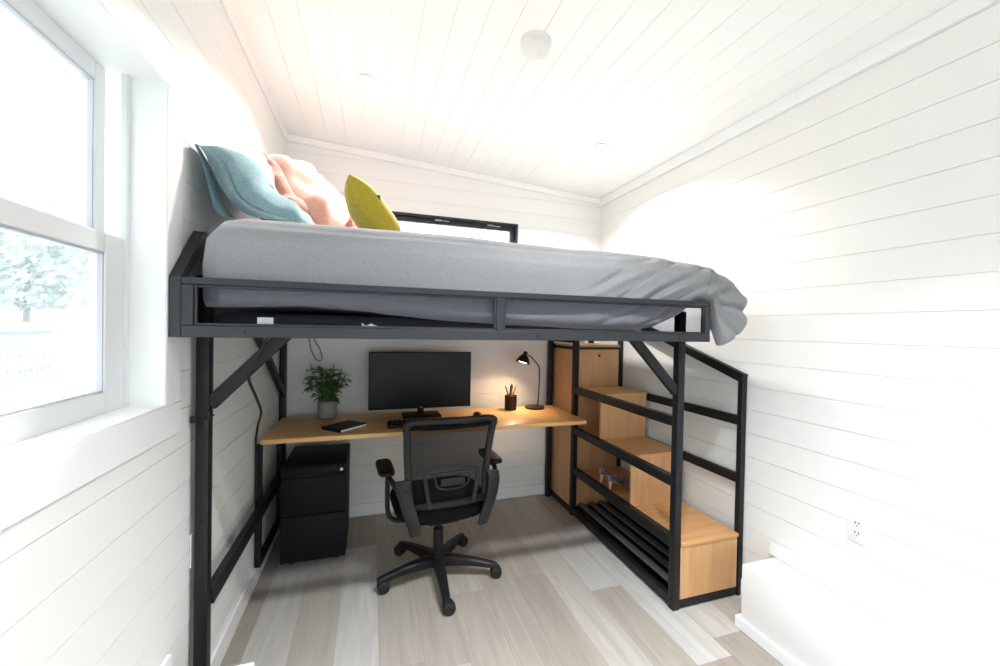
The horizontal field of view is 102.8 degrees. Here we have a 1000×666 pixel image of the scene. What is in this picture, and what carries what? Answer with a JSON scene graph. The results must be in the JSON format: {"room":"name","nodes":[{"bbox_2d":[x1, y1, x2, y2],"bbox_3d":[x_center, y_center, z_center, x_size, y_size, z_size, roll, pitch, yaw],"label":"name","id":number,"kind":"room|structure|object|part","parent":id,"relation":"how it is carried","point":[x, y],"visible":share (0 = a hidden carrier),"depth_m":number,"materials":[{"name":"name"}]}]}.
{"room":"bedroom","nodes":[
{"label":"bedroom","id":0,"kind":"room"},
{"bbox_2d":[0,0,284,665],"bbox_3d":[-0.793,0.011,0.369,0.120,2.740,4.990,1,1,-18],"label":"wall","id":1,"kind":"structure","parent":0,"point":[101,574],"depth_m":1.23,"materials":[{"name":"white"}]},
{"bbox_2d":[0,0,183,530],"bbox_3d":[-0.771,-0.242,0.257,0.170,1.148,2.068,1,1,-18],"label":"window","id":2,"kind":"structure","parent":1,"relation":"in","point":[90,366],"depth_m":0.98,"materials":[{"name":"white paint"}]},
{"bbox_3d":[-0.834,-0.458,0.238,0.004,0.417,1.740,1,1,-18],"label":"pane","id":3,"kind":"part","parent":2,"relation":"part of","materials":[{"name":"clear glass"}]},
{"bbox_3d":[-0.804,-0.014,0.257,0.004,0.375,1.672,1,1,-18],"label":"pane","id":4,"kind":"part","parent":2,"relation":"part of","materials":[{"name":"clear glass"}]},
{"bbox_3d":[-0.833,-0.461,0.238,0.035,0.504,1.822,1,1,-18],"label":"sash","id":5,"kind":"part","parent":2,"relation":"part of","materials":[{"name":"white plastic"}]},
{"bbox_3d":[-0.804,-0.010,0.257,0.035,0.480,1.844,1,1,-18],"label":"sash","id":6,"kind":"part","parent":2,"relation":"part of","materials":[{"name":"white plastic"}]},
{"bbox_2d":[190,531,193,567],"bbox_3d":[-1.070,0.748,1.400,0.008,0.116,0.072,1,1,-18],"label":"wall outlet","id":7,"kind":"object","parent":1,"relation":"attached to","point":[192,533],"visible":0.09,"depth_m":1.37,"materials":[{"name":"white plastic"}]},
{"bbox_2d":[210,525,279,665],"bbox_3d":[-0.753,1.336,0.406,0.015,0.090,4.990,1,1,-18],"label":"baseboard","id":8,"kind":"structure","parent":1,"relation":"attached to","point":[219,652],"depth_m":1.83,"materials":[{"name":"white paint"}]},
{"bbox_2d":[220,0,286,139],"bbox_3d":[-0.702,-1.302,0.374,0.018,0.050,4.990,1,1,-18],"label":"trim","id":9,"kind":"structure","parent":1,"relation":"attached to","point":[226,4],"depth_m":1.93,"materials":[{"name":"white paint"}]},
{"bbox_2d":[284,141,599,504],"bbox_3d":[-0.338,-0.025,3.202,2.730,2.760,0.120,1,1,-18],"label":"wall","id":10,"kind":"structure","parent":0,"point":[542,219],"depth_m":3.10,"materials":[{"name":"white"}]},
{"bbox_2d":[285,133,599,204],"bbox_3d":[-0.294,-1.248,3.121,2.493,0.210,0.018,1,1,-18],"label":"trim","id":11,"kind":"structure","parent":10,"relation":"attached to","point":[297,139],"depth_m":3.04,"materials":[{"name":"white paint"}]},
{"bbox_2d":[349,483,544,517],"bbox_3d":[-0.561,1.307,3.083,2.030,0.090,0.015,1,1,-18],"label":"baseboard","id":12,"kind":"structure","parent":10,"relation":"attached to","point":[372,508],"depth_m":3.26,"materials":[{"name":"white paint"}]},
{"bbox_2d":[392,211,517,242],"bbox_3d":[-0.387,-0.694,3.155,1.089,0.416,0.096,1,1,-18],"label":"window","id":13,"kind":"structure","parent":10,"relation":"in","point":[512,229],"depth_m":3.14,"materials":[{"name":"black metal"}]},
{"bbox_2d":[220,494,782,665],"bbox_3d":[0.422,1.459,0.789,2.730,0.120,5.230,1,1,-18],"label":"floor","id":14,"kind":"structure","parent":0,"point":[561,596],"depth_m":1.98,"materials":[{"name":"grey wood"}]},
{"bbox_2d":[160,654,254,665],"bbox_3d":[-0.384,1.203,-0.327,0.261,0.386,3.333,1,1,-18],"label":"ledge","id":15,"kind":"object","parent":14,"relation":"on","point":[167,661],"visible":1,"depth_m":1.21,"materials":[{"name":"white paint"}]},
{"bbox_3d":[-0.497,1.036,-0.366,0.015,0.056,3.333,1,1,-18],"label":"trim","id":16,"kind":"part","parent":15,"relation":"part of","materials":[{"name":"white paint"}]},
{"bbox_2d":[280,443,349,564],"bbox_3d":[-1.147,1.057,2.517,0.348,0.582,0.442,1,1,-18],"label":"file cabinet","id":17,"kind":"object","parent":14,"relation":"on","point":[315,479],"visible":1,"depth_m":2.32,"materials":[{"name":"black metal"}]},
{"bbox_3d":[-1.089,0.821,2.303,0.278,0.013,0.005,1,1,-18],"label":"handle","id":18,"kind":"part","parent":17,"relation":"part of","materials":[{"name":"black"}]},
{"bbox_3d":[-1.085,1.186,2.320,0.344,0.264,0.018,1,1,-18],"label":"drawer","id":19,"kind":"part","parent":17,"relation":"part of","materials":[{"name":"black metal"}]},
{"bbox_3d":[-1.080,0.940,2.317,0.344,0.217,0.018,1,1,-18],"label":"drawer","id":20,"kind":"part","parent":17,"relation":"part of","materials":[{"name":"black metal"}]},
{"bbox_3d":[-1.080,1.065,2.310,0.100,0.017,0.006,1,1,-18],"label":"handle","id":21,"kind":"part","parent":17,"relation":"part of","materials":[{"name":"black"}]},
{"bbox_3d":[-1.078,0.801,2.316,0.344,0.052,0.018,1,1,-18],"label":"drawer","id":22,"kind":"part","parent":17,"relation":"part of","materials":[{"name":"black metal"}]},
{"bbox_3d":[-1.075,0.843,2.307,0.100,0.017,0.006,1,1,-18],"label":"handle","id":23,"kind":"part","parent":17,"relation":"part of","materials":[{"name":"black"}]},
{"bbox_2d":[254,405,586,567],"bbox_3d":[-0.447,0.926,2.704,1.997,0.689,0.563,1,1,-18],"label":"desk","id":24,"kind":"object","parent":14,"relation":"on","point":[303,428],"visible":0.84,"depth_m":2.56,"materials":[{"name":"brown wood"}]},
{"bbox_2d":[301,363,351,419],"bbox_3d":[-1.157,0.382,2.664,0.320,0.373,0.250,1,1,-31],"label":"potted plant","id":25,"kind":"object","parent":24,"relation":"on","point":[327,407],"visible":1,"depth_m":2.63,"materials":[{"name":"green plant"}]},
{"bbox_3d":[-1.152,0.509,2.664,0.119,0.118,0.119,1,1,-18],"label":"pot","id":26,"kind":"part","parent":25,"relation":"part of","materials":[{"name":"grey ceramic"}]},
{"bbox_2d":[322,420,366,432],"bbox_3d":[-0.942,0.566,2.422,0.164,0.018,0.203,1,1,28],"label":"notebook","id":27,"kind":"object","parent":24,"relation":"on","point":[344,426],"visible":1,"depth_m":2.39,"materials":[{"name":"black paper"}]},
{"bbox_2d":[387,417,448,428],"bbox_3d":[-0.484,0.570,2.545,0.455,0.026,0.140,1,1,-18],"label":"keyboard","id":28,"kind":"object","parent":24,"relation":"on","point":[394,424],"visible":0.34,"depth_m":2.47,"materials":[{"name":"black plastic"}]},
{"bbox_2d":[368,352,470,418],"bbox_3d":[-0.550,0.356,2.801,0.710,0.444,0.185,1,1,-18],"label":"monitor","id":29,"kind":"object","parent":24,"relation":"on","point":[397,380],"visible":1,"depth_m":2.79,"materials":[{"name":"black plastic"}]},
{"bbox_2d":[505,395,516,410],"bbox_3d":[0.082,0.533,3.064,0.096,0.108,0.096,1,1,-18],"label":"pen cup","id":30,"kind":"object","parent":24,"relation":"on","point":[510,401],"visible":0.91,"depth_m":3.02,"materials":[{"name":"black plastic"}]},
{"bbox_2d":[516,351,544,409],"bbox_3d":[0.236,0.365,3.116,0.241,0.448,0.158,1,1,-18],"label":"desk lamp","id":31,"kind":"object","parent":24,"relation":"on","point":[523,358],"visible":1,"depth_m":3.10,"materials":[{"name":"black metal"}]},
{"bbox_3d":[0.176,0.195,3.095,0.109,0.109,0.114,1,1,-18],"label":"lamp shade","id":32,"kind":"part","parent":31,"relation":"part of","materials":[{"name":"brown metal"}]},
{"bbox_3d":[0.267,0.370,3.141,0.110,0.405,0.015,1,1,-23],"label":"stem","id":33,"kind":"part","parent":31,"relation":"part of","materials":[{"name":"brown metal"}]},
{"bbox_2d":[376,414,501,615],"bbox_3d":[-0.339,0.887,2.234,0.682,0.956,0.658,1,1,-22],"label":"office chair","id":34,"kind":"object","parent":14,"relation":"on","point":[448,478],"visible":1,"depth_m":2.04,"materials":[{"name":"black plastic"}]},
{"bbox_3d":[-0.505,0.858,2.106,0.208,0.272,0.333,1,1,-22],"label":"armrest","id":35,"kind":"part","parent":34,"relation":"part of","materials":[{"name":"black plastic"}]},
{"bbox_3d":[-0.347,0.935,2.253,0.516,0.128,0.496,1,1,-22],"label":"seat","id":36,"kind":"part","parent":34,"relation":"part of","materials":[{"name":"black fabric"}]},
{"bbox_3d":[-0.246,0.652,2.016,0.492,0.478,0.129,1,1,-22],"label":"frame","id":37,"kind":"part","parent":34,"relation":"part of","materials":[{"name":"black plastic"}]},
{"bbox_2d":[168,231,710,665],"bbox_3d":[-0.265,0.513,2.281,2.073,1.708,1.635,1,1,-18],"label":"bed","id":38,"kind":"object","parent":14,"relation":"on","point":[188,315],"visible":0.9,"depth_m":1.40,"materials":[{"name":"black metal"}]},
{"bbox_3d":[-1.213,-0.178,1.943,0.030,0.353,1.590,1,1,-18],"label":"headboard","id":39,"kind":"part","parent":38,"relation":"part of","materials":[{"name":"black metal"}]},
{"bbox_3d":[-1.026,0.584,1.378,0.040,1.560,0.046,1,1,-18],"label":"post","id":40,"kind":"part","parent":38,"relation":"part of","materials":[{"name":"black metal"}]},
{"bbox_3d":[-1.234,0.917,2.048,0.030,0.060,1.345,1,1,-18],"label":"rail","id":41,"kind":"part","parent":38,"relation":"part of","materials":[{"name":"black metal"}]},
{"bbox_2d":[247,338,268,498],"bbox_3d":[-1.076,0.442,1.747,0.070,0.876,0.857,1,1,-33],"label":"power cable","id":42,"kind":"object","parent":38,"relation":"hanging from","point":[258,353],"visible":0.99,"depth_m":1.63,"materials":[{"name":"black rubber"}]},
{"bbox_3d":[-1.468,0.590,2.694,0.040,1.500,0.040,1,1,-18],"label":"post","id":43,"kind":"part","parent":38,"relation":"part of","materials":[{"name":"black metal"}]},
{"bbox_2d":[309,338,322,360],"bbox_3d":[-1.227,0.090,2.653,0.088,0.196,0.007,1,1,-18],"label":"wire loop","id":44,"kind":"object","parent":38,"relation":"hanging from","point":[309,338],"visible":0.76,"depth_m":2.65,"materials":[{"name":"grey"}]},
{"bbox_2d":[219,313,633,330],"bbox_3d":[-0.367,-0.052,2.272,1.700,0.037,1.350,1,1,-18],"label":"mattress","id":45,"kind":"object","parent":38,"relation":"on","point":[240,318],"visible":0.6,"depth_m":1.51,"materials":[{"name":"black"}]},
{"bbox_2d":[202,219,746,345],"bbox_3d":[-0.077,-0.176,2.286,2.290,0.423,1.572,1,1,-18],"label":"duvet","id":46,"kind":"object","parent":45,"relation":"on","point":[248,249],"visible":0.9,"depth_m":1.49,"materials":[{"name":"grey fabric"}]},
{"bbox_2d":[195,144,312,223],"bbox_3d":[-0.936,-0.549,1.662,0.361,0.324,0.643,1,1,-18],"label":"pillow","id":47,"kind":"object","parent":46,"relation":"on","point":[243,181],"visible":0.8,"depth_m":1.41,"materials":[{"name":"blue fabric"}]},
{"bbox_2d":[263,152,356,227],"bbox_3d":[-0.895,-0.635,2.041,0.452,0.472,0.584,1,1,-18],"label":"pillow","id":48,"kind":"object","parent":46,"relation":"on","point":[300,182],"visible":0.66,"depth_m":1.83,"materials":[{"name":"pink fabric"}]},
{"bbox_2d":[344,174,400,230],"bbox_3d":[-0.585,-0.525,1.851,0.248,0.281,0.380,1,1,-18],"label":"cushion","id":49,"kind":"object","parent":46,"relation":"on","point":[367,209],"visible":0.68,"depth_m":1.69,"materials":[{"name":"yellow fabric"}]},
{"bbox_3d":[-0.003,-0.065,1.513,2.010,0.182,0.033,1,1,-18],"label":"guard panel","id":50,"kind":"part","parent":38,"relation":"part of","materials":[{"name":"black metal"}]},
{"bbox_3d":[0.414,0.617,3.341,0.040,1.500,0.040,1,1,-18],"label":"post","id":51,"kind":"part","parent":38,"relation":"part of","materials":[{"name":"black metal"}]},
{"bbox_3d":[0.890,0.642,2.006,0.043,1.500,0.044,1,1,-18],"label":"post","id":52,"kind":"part","parent":38,"relation":"part of","materials":[{"name":"black metal"}]},
{"bbox_2d":[551,327,747,607],"bbox_3d":[0.850,0.573,2.736,0.489,1.620,1.467,1,1,-18],"label":"staircase","id":53,"kind":"structure","parent":14,"relation":"on","point":[633,524],"depth_m":2.52,"materials":[{"name":"beige wood"}]},
{"bbox_3d":[0.499,0.722,3.205,0.016,1.197,0.325,1,1,-18],"label":"panel","id":54,"kind":"part","parent":53,"relation":"part of","materials":[{"name":"brown wood"}]},
{"bbox_3d":[0.562,0.699,3.018,0.040,1.350,0.040,1,1,-18],"label":"post","id":55,"kind":"part","parent":53,"relation":"part of","materials":[{"name":"black metal"}]},
{"bbox_2d":[599,466,625,484],"bbox_3d":[0.779,0.979,2.747,0.195,0.126,0.071,1,1,-6],"label":"sandal","id":56,"kind":"object","parent":53,"relation":"on","point":[621,481],"visible":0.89,"depth_m":2.73,"materials":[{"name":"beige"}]},
{"bbox_2d":[608,472,629,490],"bbox_3d":[0.805,0.981,2.632,0.195,0.126,0.071,1,1,-11],"label":"sandal","id":57,"kind":"object","parent":53,"relation":"on","point":[610,481],"visible":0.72,"depth_m":2.61,"materials":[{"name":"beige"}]},
{"bbox_3d":[0.948,0.569,3.174,0.032,1.620,0.035,1,1,-18],"label":"post","id":58,"kind":"part","parent":53,"relation":"part of","materials":[{"name":"black metal"}]},
{"bbox_3d":[0.714,1.348,2.521,0.036,0.040,1.018,1,1,-18],"label":"rail","id":59,"kind":"part","parent":53,"relation":"part of","materials":[{"name":"black metal"}]},
{"bbox_3d":[0.720,1.043,2.518,0.036,0.050,1.018,1,1,-18],"label":"rail","id":60,"kind":"part","parent":53,"relation":"part of","materials":[{"name":"black metal"}]},
{"bbox_3d":[0.725,0.743,2.514,0.036,0.050,1.018,1,1,-18],"label":"rail","id":61,"kind":"part","parent":53,"relation":"part of","materials":[{"name":"black metal"}]},
{"bbox_3d":[0.731,0.438,2.510,0.036,0.050,1.018,1,1,-18],"label":"rail","id":62,"kind":"part","parent":53,"relation":"part of","materials":[{"name":"black metal"}]},
{"bbox_2d":[581,507,668,588],"bbox_3d":[0.902,1.370,2.584,0.353,0.008,1.014,1,1,-18],"label":"shoe rack","id":63,"kind":"object","parent":53,"relation":"on","point":[619,543],"depth_m":2.63,"materials":[{"name":"black metal"}]},
{"bbox_3d":[1.114,0.769,2.654,0.024,0.050,1.064,1,1,-18],"label":"rail","id":64,"kind":"part","parent":53,"relation":"part of","materials":[{"name":"black metal"}]},
{"bbox_3d":[1.119,0.459,2.650,0.024,0.050,1.064,1,1,-18],"label":"rail","id":65,"kind":"part","parent":53,"relation":"part of","materials":[{"name":"black metal"}]},
{"bbox_3d":[1.127,0.049,2.647,0.030,0.416,1.144,1,1,-18],"label":"handrail","id":66,"kind":"part","parent":53,"relation":"part of","materials":[{"name":"black metal"}]},
{"bbox_3d":[1.282,0.813,2.132,0.032,1.170,0.032,1,1,-18],"label":"post","id":67,"kind":"part","parent":53,"relation":"part of","materials":[{"name":"black metal"}]},
{"bbox_2d":[735,542,998,665],"bbox_3d":[1.746,1.247,0.363,0.238,0.361,3.333,1,1,-18],"label":"ledge","id":68,"kind":"object","parent":14,"relation":"on","point":[798,612],"visible":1,"depth_m":1.60,"materials":[{"name":"white paint"}]},
{"bbox_3d":[1.744,1.401,0.361,0.238,0.054,3.323,1,1,-18],"label":"trim","id":69,"kind":"part","parent":68,"relation":"part of","materials":[{"name":"white paint"}]},
{"bbox_2d":[230,0,957,198],"bbox_3d":[0.473,-1.291,0.755,2.690,0.293,5.190,1,1,-18],"label":"ceiling","id":70,"kind":"structure","parent":0,"point":[651,81],"depth_m":1.89,"materials":[{"name":"white wood"}]},
{"bbox_2d":[356,73,376,86],"bbox_3d":[-0.691,-1.311,2.071,0.104,0.012,0.104,1,1,-13],"label":"recessed light","id":71,"kind":"object","parent":70,"relation":"in","point":[367,80],"visible":1,"depth_m":2.07,"materials":[{"name":"white plastic"}]},
{"bbox_2d":[520,30,550,59],"bbox_3d":[0.154,-1.226,1.712,0.132,0.053,0.132,1,1,-14],"label":"smoke detector","id":72,"kind":"object","parent":70,"relation":"attached to","point":[535,44],"visible":1,"depth_m":1.68,"materials":[{"name":"white plastic"}]},
{"bbox_2d":[593,143,609,150],"bbox_3d":[0.654,-1.200,2.578,0.104,0.012,0.104,1,1,-13],"label":"recessed light","id":73,"kind":"object","parent":70,"relation":"in","point":[600,146],"visible":1,"depth_m":2.57,"materials":[{"name":"white plastic"}]},
{"bbox_2d":[598,1,999,665],"bbox_3d":[1.689,0.117,1.174,0.120,2.600,4.990,1,1,-18],"label":"wall","id":74,"kind":"structure","parent":0,"point":[857,225],"depth_m":1.62,"materials":[{"name":"white"}]},
{"bbox_2d":[646,426,650,436],"bbox_3d":[1.059,0.730,2.879,0.008,0.116,0.072,1,1,-18],"label":"wall outlet","id":75,"kind":"object","parent":74,"relation":"attached to","point":[648,429],"visible":0.52,"depth_m":2.86,"materials":[{"name":"white plastic"}]},
{"bbox_2d":[599,0,999,206],"bbox_3d":[1.646,-1.099,1.138,0.018,0.068,4.990,1,1,-18],"label":"trim","id":76,"kind":"structure","parent":74,"relation":"attached to","point":[959,10],"depth_m":1.74,"materials":[{"name":"white paint"}]},
{"bbox_2d":[847,511,868,546],"bbox_3d":[1.463,0.800,1.632,0.008,0.116,0.072,1,1,-18],"label":"wall outlet","id":77,"kind":"object","parent":74,"relation":"attached to","point":[857,526],"visible":1,"depth_m":1.63,"materials":[{"name":"white plastic"}]},
{"bbox_2d":[852,519,861,527],"bbox_3d":[1.461,0.780,1.631,0.002,0.033,0.033,1,1,-18],"label":"socket","id":78,"kind":"object","parent":77,"relation":"attached to","point":[856,523],"depth_m":1.63,"materials":[{"name":"white plastic"}]},
{"bbox_2d":[852,529,861,537],"bbox_3d":[1.460,0.820,1.631,0.002,0.033,0.033,1,1,-18],"label":"socket","id":79,"kind":"object","parent":77,"relation":"attached to","point":[856,533],"depth_m":1.63,"materials":[{"name":"white plastic"}]}
]}

